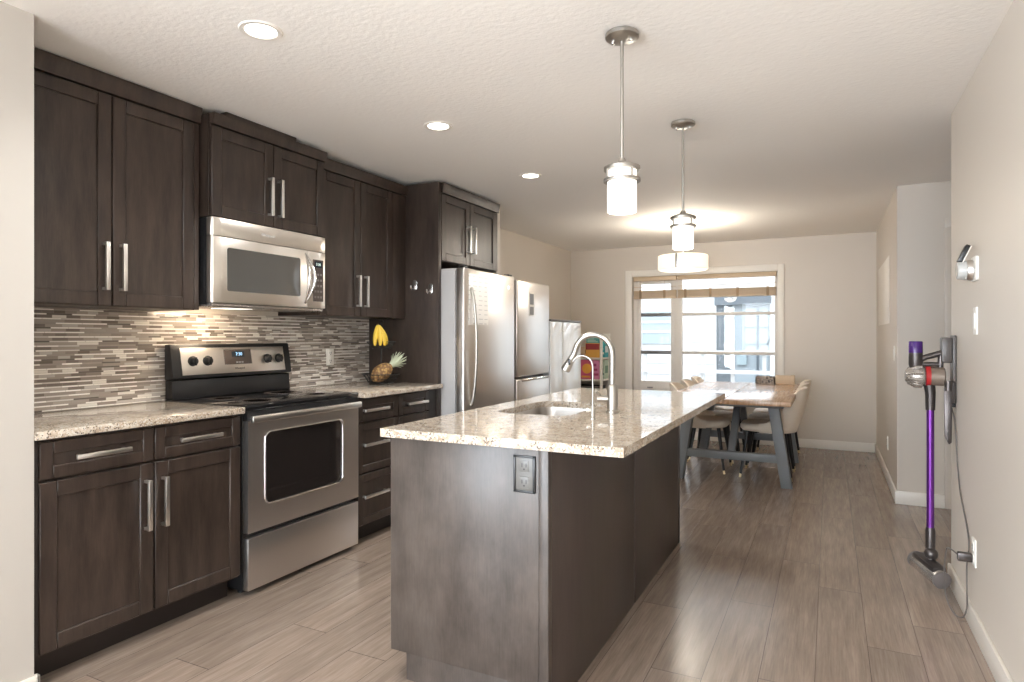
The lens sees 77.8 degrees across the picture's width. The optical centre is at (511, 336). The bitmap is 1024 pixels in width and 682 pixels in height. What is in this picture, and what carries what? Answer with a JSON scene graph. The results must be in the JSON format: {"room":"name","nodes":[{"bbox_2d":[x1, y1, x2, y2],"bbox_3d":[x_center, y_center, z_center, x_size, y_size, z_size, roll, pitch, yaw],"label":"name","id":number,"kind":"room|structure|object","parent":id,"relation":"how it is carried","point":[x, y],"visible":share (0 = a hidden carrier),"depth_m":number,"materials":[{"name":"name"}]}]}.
{"room":"kitchen","nodes":[
{"label":"kitchen","id":0,"kind":"room"},
{"bbox_2d":[0,1,33,681],"bbox_3d":[-3.097,0.062,0.228,0.768,2.375,4.835,0,0,27],"label":"wall","id":1,"kind":"structure","parent":0,"point":[16,24],"depth_m":2.17,"materials":[{"name":"grey paint"}]},
{"bbox_2d":[20,674,38,681],"bbox_3d":[-2.699,1.217,0.149,0.014,0.066,4.649,0,0,27],"label":"baseboard","id":2,"kind":"structure","parent":1,"relation":"attached to","point":[34,678],"depth_m":2.20,"materials":[{"name":"white wood"}]},
{"bbox_2d":[39,307,362,412],"bbox_3d":[-1.508,0.062,4.102,0.140,2.375,3.515,0,0,27],"label":"wall","id":3,"kind":"structure","parent":0,"point":[207,311],"depth_m":3.64,"materials":[{"name":"beige paint"}]},
{"bbox_2d":[34,47,201,310],"bbox_3d":[-1.867,-0.624,2.801,0.379,0.988,0.862,0,0,27],"label":"upper cabinet","id":4,"kind":"object","parent":3,"relation":"attached to","point":[116,160],"visible":0.94,"depth_m":2.73,"materials":[{"name":"brown wood"}]},
{"bbox_2d":[34,307,368,412],"bbox_3d":[-1.655,0.103,3.643,0.008,0.462,2.562,0,0,27],"label":"backsplash","id":5,"kind":"structure","parent":3,"relation":"attached to","point":[84,358],"depth_m":3.21,"materials":[{"name":"tile"}]},
{"bbox_2d":[198,111,326,236],"bbox_3d":[-1.463,-0.858,3.530,0.449,0.532,0.778,0,0,27],"label":"upper cabinet","id":6,"kind":"object","parent":3,"relation":"attached to","point":[251,172],"visible":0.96,"depth_m":3.35,"materials":[{"name":"brown wood"}]},
{"bbox_2d":[199,216,324,311],"bbox_3d":[-1.440,-0.367,3.527,0.493,0.442,0.786,0,0,27],"label":"microwave","id":7,"kind":"object","parent":6,"relation":"attached to","point":[243,266],"visible":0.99,"depth_m":3.35,"materials":[{"name":"silver metal"}]},
{"bbox_2d":[326,349,333,364],"bbox_3d":[-1.263,0.143,4.407,0.009,0.115,0.070,0,0,27],"label":"power outlet","id":8,"kind":"object","parent":3,"relation":"attached to","point":[329,352],"visible":1,"depth_m":4.40,"materials":[{"name":"white plastic"}]},
{"bbox_2d":[278,158,407,318],"bbox_3d":[-1.111,-0.610,4.311,0.379,0.960,0.879,0,0,27],"label":"upper cabinet","id":9,"kind":"object","parent":3,"relation":"attached to","point":[364,212],"visible":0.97,"depth_m":4.21,"materials":[{"name":"brown wood"}]},
{"bbox_2d":[441,182,499,271],"bbox_3d":[-0.575,-0.824,5.067,0.659,0.559,0.864,0,0,27],"label":"upper cabinet","id":10,"kind":"object","parent":3,"relation":"attached to","point":[468,220],"visible":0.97,"depth_m":4.87,"materials":[{"name":"brown wood"}]},
{"bbox_2d":[491,203,499,273],"bbox_3d":[-0.388,0.062,5.507,0.605,2.375,0.070,0,0,27],"label":"wall","id":11,"kind":"structure","parent":0,"point":[498,214],"depth_m":5.38,"materials":[{"name":"beige paint"}]},
{"bbox_2d":[0,0,1012,250],"bbox_3d":[0.493,-1.185,2.213,5.500,0.120,11.800,0,0,27],"label":"ceiling","id":12,"kind":"structure","parent":0,"point":[809,116],"depth_m":2.92,"materials":[{"name":"white paint"}]},
{"bbox_2d":[238,20,282,40],"bbox_3d":[-0.923,-1.123,2.332,0.156,0.005,0.156,0,0,27],"label":"recessed light","id":13,"kind":"object","parent":12,"relation":"in","point":[255,29],"visible":1,"depth_m":2.33,"materials":[{"name":"white"}]},
{"bbox_2d":[424,121,452,130],"bbox_3d":[-0.394,-1.123,3.389,0.156,0.005,0.156,0,0,27],"label":"recessed light","id":14,"kind":"object","parent":12,"relation":"in","point":[431,125],"visible":1,"depth_m":3.38,"materials":[{"name":"white"}]},
{"bbox_2d":[519,173,541,178],"bbox_3d":[0.130,-1.123,4.436,0.156,0.005,0.156,0,0,27],"label":"recessed light","id":15,"kind":"object","parent":12,"relation":"in","point":[524,175],"visible":1,"depth_m":4.43,"materials":[{"name":"white"}]},
{"bbox_2d":[603,26,640,214],"bbox_3d":[0.408,-0.793,2.357,0.136,0.664,0.136,0,0,-33],"label":"pendant lamp","id":16,"kind":"object","parent":12,"relation":"hanging from","point":[621,180],"visible":1,"depth_m":2.32,"materials":[{"name":"white glass"}]},
{"bbox_2d":[670,119,695,249],"bbox_3d":[0.899,-0.793,3.337,0.136,0.664,0.136,0,0,-33],"label":"pendant lamp","id":17,"kind":"object","parent":12,"relation":"hanging from","point":[683,225],"visible":1,"depth_m":3.30,"materials":[{"name":"white glass"}]},
{"bbox_2d":[658,250,707,272],"bbox_3d":[1.671,-0.875,6.206,0.474,0.499,0.480,0,0,27],"label":"lamp","id":18,"kind":"object","parent":12,"relation":"hanging from","point":[682,262],"visible":0.83,"depth_m":6.02,"materials":[{"name":"white"}]},
{"bbox_2d":[40,440,995,681],"bbox_3d":[0.493,1.310,2.213,5.500,0.120,11.800,0,0,27],"label":"floor","id":19,"kind":"structure","parent":0,"point":[814,580],"depth_m":2.89,"materials":[{"name":"laminate"}]},
{"bbox_2d":[34,414,239,675],"bbox_3d":[-1.742,0.808,2.749,0.649,0.884,0.881,0,0,27],"label":"base cabinet","id":20,"kind":"object","parent":19,"relation":"on","point":[137,530],"visible":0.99,"depth_m":2.55,"materials":[{"name":"brown wood"}]},
{"bbox_2d":[34,401,244,440],"bbox_3d":[-1.743,0.350,2.751,0.632,0.030,0.884,0,0,27],"label":"countertop","id":21,"kind":"structure","parent":20,"relation":"on","point":[75,422],"depth_m":2.69,"materials":[{"name":"beige stone"}]},
{"bbox_2d":[165,343,361,592],"bbox_3d":[-1.339,0.646,3.511,0.643,1.208,0.808,0,0,27],"label":"range","id":22,"kind":"object","parent":19,"relation":"on","point":[299,447],"visible":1,"depth_m":3.37,"materials":[{"name":"silver metal"}]},
{"bbox_2d":[165,389,357,410],"bbox_3d":[-1.352,0.342,3.518,0.597,0.027,0.808,0,0,27],"label":"cooktop","id":23,"kind":"object","parent":22,"relation":"in","point":[251,399],"depth_m":3.41,"materials":[{"name":"grey glass"}]},
{"bbox_2d":[354,394,397,538],"bbox_3d":[-1.082,0.808,4.066,0.649,0.884,0.398,0,0,27],"label":"base cabinet","id":24,"kind":"object","parent":19,"relation":"on","point":[375,413],"visible":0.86,"depth_m":3.91,"materials":[{"name":"brown wood"}]},
{"bbox_2d":[290,381,442,397],"bbox_3d":[-0.972,0.350,4.260,0.659,0.030,0.847,0,0,27],"label":"countertop","id":25,"kind":"structure","parent":24,"relation":"on","point":[364,389],"depth_m":4.16,"materials":[{"name":"beige stone"}]},
{"bbox_2d":[362,319,399,383],"bbox_3d":[-0.923,0.106,4.477,0.263,0.458,0.263,0,0,27],"label":"fruit stand","id":26,"kind":"object","parent":25,"relation":"on","point":[382,346],"visible":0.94,"depth_m":4.43,"materials":[{"name":"black metal"}]},
{"bbox_2d":[373,324,387,345],"bbox_3d":[-0.907,-0.012,4.400,0.081,0.151,0.133,0,0,27],"label":"banana bunch","id":27,"kind":"object","parent":26,"relation":"in","point":[379,334],"visible":1,"depth_m":4.37,"materials":[{"name":"yellow food"}]},
{"bbox_2d":[366,341,395,348],"bbox_3d":[-0.923,0.061,4.477,0.207,0.052,0.207,0,0,27],"label":"basket","id":28,"kind":"object","parent":26,"relation":"on","point":[382,346],"depth_m":4.43,"materials":[{"name":"black metal"}]},
{"bbox_2d":[362,373,399,383],"bbox_3d":[-0.923,0.296,4.477,0.263,0.068,0.263,0,0,27],"label":"basket","id":29,"kind":"object","parent":26,"relation":"on","point":[363,374],"depth_m":4.42,"materials":[{"name":"black metal"}]},
{"bbox_2d":[371,352,406,381],"bbox_3d":[-0.864,0.213,4.465,0.129,0.209,0.278,0,0,45],"label":"pineapple","id":30,"kind":"object","parent":26,"relation":"in","point":[382,369],"visible":0.96,"depth_m":4.41,"materials":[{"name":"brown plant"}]},
{"bbox_2d":[369,181,440,416],"bbox_3d":[-0.795,0.073,4.669,0.623,2.353,0.038,0,0,27],"label":"panel","id":31,"kind":"object","parent":19,"relation":"on","point":[417,336],"visible":0.29,"depth_m":4.58,"materials":[{"name":"brown wood"}]},
{"bbox_2d":[410,280,416,290],"bbox_3d":[-0.716,-0.370,4.574,0.036,0.077,0.062,0,0,27],"label":"wall hook","id":32,"kind":"object","parent":31,"relation":"attached to","point":[414,288],"visible":1,"depth_m":4.59,"materials":[{"name":"silver metal"}]},
{"bbox_2d":[426,284,432,293],"bbox_3d":[-0.594,-0.340,4.513,0.036,0.077,0.062,0,0,27],"label":"wall hook","id":33,"kind":"object","parent":31,"relation":"attached to","point":[430,286],"visible":1,"depth_m":4.53,"materials":[{"name":"silver metal"}]},
{"bbox_2d":[387,389,435,526],"bbox_3d":[-0.892,0.808,4.445,0.649,0.884,0.446,0,0,27],"label":"base cabinet","id":34,"kind":"object","parent":19,"relation":"on","point":[418,405],"visible":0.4,"depth_m":4.28,"materials":[{"name":"brown wood"}]},
{"bbox_2d":[441,265,513,415],"bbox_3d":[-0.491,0.364,4.995,0.858,1.732,0.803,0,0,27],"label":"refrigerator","id":35,"kind":"object","parent":19,"relation":"on","point":[477,361],"visible":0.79,"depth_m":4.56,"materials":[{"name":"grey metal"}]},
{"bbox_2d":[469,273,487,324],"bbox_3d":[-0.244,-0.268,4.652,0.001,0.365,0.290,0,0,27],"label":"paper sheet","id":36,"kind":"object","parent":35,"relation":"attached to","point":[479,283],"visible":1,"depth_m":4.66,"materials":[{"name":"white paper"}]},
{"bbox_2d":[514,280,549,400],"bbox_3d":[-0.095,0.375,5.796,0.750,1.710,0.686,0,0,27],"label":"refrigerator","id":37,"kind":"object","parent":19,"relation":"on","point":[531,333],"visible":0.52,"depth_m":5.58,"materials":[{"name":"grey metal"}]},
{"bbox_2d":[529,292,533,315],"bbox_3d":[0.174,-0.285,5.594,0.003,0.210,0.106,0,0,27],"label":"pad","id":38,"kind":"object","parent":37,"relation":"attached to","point":[531,294],"visible":1,"depth_m":5.59,"materials":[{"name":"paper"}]},
{"bbox_2d":[391,425,679,681],"bbox_3d":[0.278,0.808,3.101,0.651,0.884,2.016,0,0,27],"label":"kitchen island","id":39,"kind":"object","parent":19,"relation":"on","point":[491,582],"visible":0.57,"depth_m":2.24,"materials":[{"name":"brown wood"}]},
{"bbox_2d":[513,454,535,493],"bbox_3d":[0.041,0.453,2.088,0.078,0.122,0.010,0,0,27],"label":"power outlet","id":40,"kind":"object","parent":39,"relation":"attached to","point":[524,466],"visible":1,"depth_m":2.08,"materials":[{"name":"grey plastic"}]},
{"bbox_2d":[520,460,528,471],"bbox_3d":[0.040,0.426,2.086,0.034,0.038,0.003,0,0,27],"label":"receptacle","id":41,"kind":"object","parent":40,"relation":"attached to","point":[524,464],"depth_m":2.08,"materials":[{"name":"grey plastic"}]},
{"bbox_2d":[520,476,528,488],"bbox_3d":[0.040,0.480,2.086,0.034,0.038,0.003,0,0,27],"label":"receptacle","id":42,"kind":"object","parent":40,"relation":"attached to","point":[524,480],"depth_m":2.08,"materials":[{"name":"grey plastic"}]},
{"bbox_2d":[380,388,724,457],"bbox_3d":[0.389,0.350,3.030,0.912,0.030,2.063,0,0,27],"label":"island countertop","id":43,"kind":"structure","parent":39,"relation":"on","point":[643,416],"depth_m":2.41,"materials":[{"name":"beige stone"}]},
{"bbox_2d":[517,407,585,415],"bbox_3d":[0.197,0.458,2.983,0.390,0.185,0.600,0,0,27],"label":"sink","id":44,"kind":"object","parent":43,"relation":"in","point":[552,411],"visible":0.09,"depth_m":3.26,"materials":[{"name":"silver metal"}]},
{"bbox_2d":[572,355,595,418],"bbox_3d":[0.294,0.205,2.598,0.103,0.259,0.026,0,0,27],"label":"tap","id":45,"kind":"object","parent":43,"relation":"on","point":[592,410],"visible":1,"depth_m":2.58,"materials":[{"name":"silver metal"}]},
{"bbox_2d":[561,332,618,412],"bbox_3d":[0.343,0.157,2.849,0.270,0.356,0.085,0,0,27],"label":"kitchen faucet","id":46,"kind":"object","parent":43,"relation":"on","point":[611,398],"visible":0.99,"depth_m":2.81,"materials":[{"name":"silver metal"}]},
{"bbox_2d":[543,319,580,393],"bbox_3d":[0.245,0.544,6.474,0.700,1.412,0.820,0,0,27],"label":"storage cabinet","id":47,"kind":"object","parent":19,"relation":"on","point":[563,334],"visible":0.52,"depth_m":6.22,"materials":[{"name":"white"}]},
{"bbox_2d":[581,334,609,387],"bbox_3d":[0.957,0.608,8.102,0.515,1.285,0.335,0,0,27],"label":"shelf","id":48,"kind":"object","parent":19,"relation":"on","point":[601,358],"visible":0.18,"depth_m":7.85,"materials":[{"name":"white wood"}]},
{"bbox_2d":[581,347,585,356],"bbox_3d":[0.835,0.197,8.047,0.226,0.134,0.101,0,0,27],"label":"food box","id":49,"kind":"object","parent":48,"relation":"on","point":[583,349],"visible":0.22,"depth_m":7.97,"materials":[{"name":"beige cardboard"}]},
{"bbox_2d":[581,360,591,378],"bbox_3d":[0.950,0.414,7.987,0.145,0.239,0.106,0,0,27],"label":"food box","id":50,"kind":"object","parent":48,"relation":"on","point":[586,366],"visible":0.88,"depth_m":7.94,"materials":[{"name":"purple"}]},
{"bbox_2d":[582,364,591,377],"bbox_3d":[0.932,0.428,7.937,0.131,0.174,0.001,0,0,27],"label":"print","id":51,"kind":"object","parent":50,"relation":"attached to","point":[586,368],"depth_m":7.93,"materials":[{"name":"orange"}]},
{"bbox_2d":[586,343,599,357],"bbox_3d":[1.028,0.174,7.954,0.184,0.179,0.116,0,0,27],"label":"food box","id":52,"kind":"object","parent":48,"relation":"on","point":[592,349],"visible":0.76,"depth_m":7.90,"materials":[{"name":"orange cardboard"}]},
{"bbox_2d":[586,344,598,349],"bbox_3d":[1.028,0.129,7.951,0.180,0.073,0.111,0,0,27],"label":"print","id":53,"kind":"object","parent":52,"relation":"attached to","point":[588,346],"depth_m":7.90,"materials":[{"name":"red"}]},
{"bbox_2d":[586,338,599,342],"bbox_3d":[1.032,0.050,7.966,0.171,0.069,0.111,0,0,27],"label":"food box","id":54,"kind":"object","parent":52,"relation":"on","point":[589,340],"visible":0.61,"depth_m":7.91,"materials":[{"name":"teal cardboard"}]},
{"bbox_2d":[581,384,605,388],"bbox_3d":[0.961,0.724,8.071,0.402,0.211,0.266,0,0,27],"label":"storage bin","id":55,"kind":"object","parent":48,"relation":"on","point":[582,385],"visible":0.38,"depth_m":8.03,"materials":[{"name":"black plastic"}]},
{"bbox_2d":[592,360,599,378],"bbox_3d":[1.061,0.417,7.931,0.104,0.234,0.106,0,0,27],"label":"food box","id":56,"kind":"object","parent":48,"relation":"on","point":[596,363],"visible":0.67,"depth_m":7.88,"materials":[{"name":"pink cardboard"}]},
{"bbox_2d":[603,360,607,378],"bbox_3d":[1.159,0.417,8.064,0.091,0.234,0.141,0,0,27],"label":"food box","id":57,"kind":"object","parent":48,"relation":"on","point":[605,362],"visible":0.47,"depth_m":8.01,"materials":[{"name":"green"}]},
{"bbox_2d":[603,341,607,356],"bbox_3d":[1.159,0.162,8.064,0.091,0.204,0.141,0,0,27],"label":"food box","id":58,"kind":"object","parent":48,"relation":"on","point":[605,348],"visible":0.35,"depth_m":8.00,"materials":[{"name":"teal cardboard"}]},
{"bbox_2d":[669,382,731,473],"bbox_3d":[1.790,0.853,6.071,0.557,0.799,0.498,0,0,27],"label":"dining chair","id":59,"kind":"object","parent":19,"relation":"on","point":[703,419],"visible":0.46,"depth_m":5.86,"materials":[{"name":"beige fabric"}]},
{"bbox_2d":[681,379,738,463],"bbox_3d":[2.031,0.853,6.554,0.557,0.799,0.498,0,0,27],"label":"dining chair","id":60,"kind":"object","parent":19,"relation":"on","point":[686,383],"visible":0.22,"depth_m":6.45,"materials":[{"name":"beige fabric"}]},
{"bbox_2d":[691,376,743,450],"bbox_3d":[2.273,0.853,7.037,0.557,0.799,0.498,0,0,27],"label":"dining chair","id":61,"kind":"object","parent":19,"relation":"on","point":[696,379],"visible":0.08,"depth_m":7.01,"materials":[{"name":"beige fabric"}]},
{"bbox_2d":[678,381,799,488],"bbox_3d":[2.140,0.875,5.966,0.993,0.750,2.075,0,0,27],"label":"dining table","id":62,"kind":"object","parent":19,"relation":"on","point":[739,395],"visible":0.69,"depth_m":5.54,"materials":[{"name":"brown wood"}]},
{"bbox_2d":[756,376,774,383],"bbox_3d":[2.681,0.461,6.710,0.185,0.077,0.140,0,0,27],"label":"tissue box","id":63,"kind":"object","parent":62,"relation":"on","point":[759,379],"visible":0.98,"depth_m":6.65,"materials":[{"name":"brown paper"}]},
{"bbox_2d":[775,375,794,384],"bbox_3d":[2.852,0.451,6.624,0.183,0.095,0.120,0,0,27],"label":"tissue box","id":64,"kind":"object","parent":62,"relation":"on","point":[779,379],"visible":1,"depth_m":6.57,"materials":[{"name":"beige"}]},
{"bbox_2d":[739,387,807,481],"bbox_3d":[2.361,0.853,5.723,0.557,0.799,0.498,0,0,27],"label":"dining chair","id":65,"kind":"object","parent":19,"relation":"on","point":[791,416],"visible":0.77,"depth_m":5.54,"materials":[{"name":"beige fabric"}]},
{"bbox_2d":[747,383,808,469],"bbox_3d":[2.603,0.853,6.206,0.557,0.799,0.498,0,0,27],"label":"dining chair","id":66,"kind":"object","parent":19,"relation":"on","point":[752,415],"visible":0.18,"depth_m":6.13,"materials":[{"name":"beige fabric"}]},
{"bbox_2d":[753,380,810,452],"bbox_3d":[2.845,0.853,6.689,0.557,0.799,0.498,0,0,27],"label":"dining chair","id":67,"kind":"object","parent":19,"relation":"on","point":[757,410],"visible":0.1,"depth_m":6.70,"materials":[{"name":"beige fabric"}]},
{"bbox_2d":[500,228,570,319],"bbox_3d":[0.052,0.062,7.160,0.190,2.375,3.350,0,0,27],"label":"wall","id":68,"kind":"structure","parent":0,"point":[524,258],"depth_m":7.57,"materials":[{"name":"beige paint"}]},
{"bbox_2d":[571,232,876,443],"bbox_3d":[2.301,0.062,7.728,3.705,2.375,0.160,0,0,27],"label":"wall","id":69,"kind":"structure","parent":0,"point":[830,281],"depth_m":7.10,"materials":[{"name":"beige paint"}]},
{"bbox_2d":[625,264,783,407],"bbox_3d":[2.300,0.000,7.702,1.855,1.660,0.148,0,0,27],"label":"window","id":70,"kind":"structure","parent":69,"relation":"in","point":[676,314],"depth_m":7.86,"materials":[{"name":"white"}]},
{"bbox_2d":[633,276,676,298],"bbox_3d":[1.786,-0.610,7.928,0.537,0.276,0.054,0,0,27],"label":"window blind","id":71,"kind":"object","parent":70,"relation":"attached to","point":[656,294],"visible":1,"depth_m":7.90,"materials":[{"name":"beige fabric"}]},
{"bbox_2d":[677,271,776,297],"bbox_3d":[2.540,-0.610,7.550,1.124,0.276,0.054,0,0,27],"label":"window blind","id":72,"kind":"object","parent":70,"relation":"attached to","point":[748,291],"visible":1,"depth_m":7.52,"materials":[{"name":"beige fabric"}]},
{"bbox_2d":[694,432,874,452],"bbox_3d":[2.728,1.201,7.417,2.636,0.098,0.014,0,0,27],"label":"baseboard","id":73,"kind":"structure","parent":69,"relation":"attached to","point":[805,443],"depth_m":7.02,"materials":[{"name":"white wood"}]},
{"bbox_2d":[877,181,950,494],"bbox_3d":[4.138,0.062,5.415,1.650,2.375,2.330,0,0,27],"label":"wall","id":74,"kind":"structure","parent":0,"point":[911,230],"depth_m":4.71,"materials":[{"name":"beige paint"}]},
{"bbox_2d":[878,256,888,325],"bbox_3d":[3.463,-0.395,5.916,0.004,0.570,1.280,0,0,27],"label":"poster","id":75,"kind":"object","parent":74,"relation":"attached to","point":[883,272],"visible":1,"depth_m":5.88,"materials":[{"name":"white paper"}]},
{"bbox_2d":[875,443,896,501],"bbox_3d":[3.394,1.201,5.788,0.014,0.098,2.330,0,0,27],"label":"baseboard","id":76,"kind":"structure","parent":74,"relation":"attached to","point":[888,478],"depth_m":5.51,"materials":[{"name":"white wood"}]},
{"bbox_2d":[895,491,944,508],"bbox_3d":[3.001,1.201,4.674,0.309,0.098,0.014,0,0,27],"label":"baseboard","id":77,"kind":"structure","parent":74,"relation":"attached to","point":[901,497],"depth_m":4.68,"materials":[{"name":"white wood"}]},
{"bbox_2d":[945,218,950,508],"bbox_3d":[3.530,0.198,4.407,0.875,2.105,0.018,0,0,27],"label":"hall door","id":78,"kind":"structure","parent":74,"relation":"in","point":[947,220],"depth_m":4.59,"materials":[{"name":"beige paint"}]},
{"bbox_2d":[951,0,1023,681],"bbox_3d":[0.615,0.062,-0.157,0.140,2.375,7.470,0,0,27],"label":"wall","id":79,"kind":"structure","parent":0,"point":[987,120],"depth_m":2.41,"materials":[{"name":"beige paint"}]},
{"bbox_2d":[940,335,956,406],"bbox_3d":[2.144,0.170,3.120,0.059,0.350,0.090,0,0,27],"label":"dock","id":80,"kind":"object","parent":79,"relation":"attached to","point":[948,345],"visible":0.86,"depth_m":3.09,"materials":[{"name":"grey plastic"}]},
{"bbox_2d":[905,341,951,588],"bbox_3d":[2.054,0.617,3.143,0.182,1.185,0.235,0,0,27],"label":"vacuum","id":81,"kind":"object","parent":80,"relation":"hanging from","point":[919,374],"visible":0.97,"depth_m":3.14,"materials":[{"name":"purple plastic"}]},
{"bbox_2d":[944,380,952,443],"bbox_3d":[2.119,0.369,3.082,0.035,0.309,0.034,0,0,27],"label":"tool","id":82,"kind":"object","parent":80,"relation":"hanging from","point":[948,385],"visible":1,"depth_m":3.08,"materials":[{"name":"grey"}]},
{"bbox_2d":[952,382,955,402],"bbox_3d":[2.155,0.273,3.115,0.035,0.105,0.072,0,0,27],"label":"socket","id":83,"kind":"object","parent":80,"relation":"attached to","point":[954,383],"depth_m":3.08,"materials":[{"name":"grey plastic"}]},
{"bbox_2d":[943,408,972,617],"bbox_3d":[2.020,0.789,2.910,0.088,0.892,0.473,0,0,27],"label":"charger","id":84,"kind":"object","parent":79,"relation":"attached to","point":[966,557],"visible":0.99,"depth_m":2.78,"materials":[{"name":"grey plastic"}]},
{"bbox_2d":[955,244,978,281],"bbox_3d":[1.921,-0.310,2.680,0.066,0.156,0.113,0,0,27],"label":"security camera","id":85,"kind":"object","parent":79,"relation":"attached to","point":[969,269],"visible":1,"depth_m":2.67,"materials":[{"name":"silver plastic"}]},
{"bbox_2d":[972,536,975,567],"bbox_3d":[1.959,0.915,2.693,0.009,0.115,0.070,0,0,27],"label":"power outlet","id":86,"kind":"object","parent":79,"relation":"attached to","point":[973,538],"visible":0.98,"depth_m":2.67,"materials":[{"name":"white plastic"}]},
{"bbox_2d":[973,307,977,334],"bbox_3d":[1.945,-0.065,2.666,0.010,0.115,0.070,0,0,27],"label":"light switch","id":87,"kind":"object","parent":79,"relation":"attached to","point":[975,309],"visible":1,"depth_m":2.65,"materials":[{"name":"white plastic"}]},
{"bbox_2d":[948,563,1012,681],"bbox_3d":[0.594,1.201,-0.027,0.014,0.098,7.284,0,0,27],"label":"baseboard","id":88,"kind":"structure","parent":79,"relation":"attached to","point":[1000,673],"depth_m":2.54,"materials":[{"name":"white wood"}]},
{"label":"outside","id":89,"kind":"structure","parent":0,"visible":0},
{"bbox_3d":[5.442,1.800,13.100,16.000,0.100,11.700,0,0,27],"label":"ground","id":90,"kind":"structure","parent":89,"visible":0},
{"bbox_2d":[642,276,774,382],"bbox_3d":[4.748,0.200,12.273,10.500,3.100,0.400,0,0,27],"label":"exterior view","id":91,"kind":"structure","parent":90,"relation":"on","point":[713,332],"depth_m":12.52,"materials":[{"name":"white"}]},
{"bbox_2d":[642,350,774,381],"bbox_3d":[3.296,0.995,10.937,5.100,1.510,0.110,0,0,27],"label":"deck railing","id":92,"kind":"object","parent":90,"relation":"on","point":[645,369],"visible":0.11,"depth_m":10.80,"materials":[{"name":"grey"}]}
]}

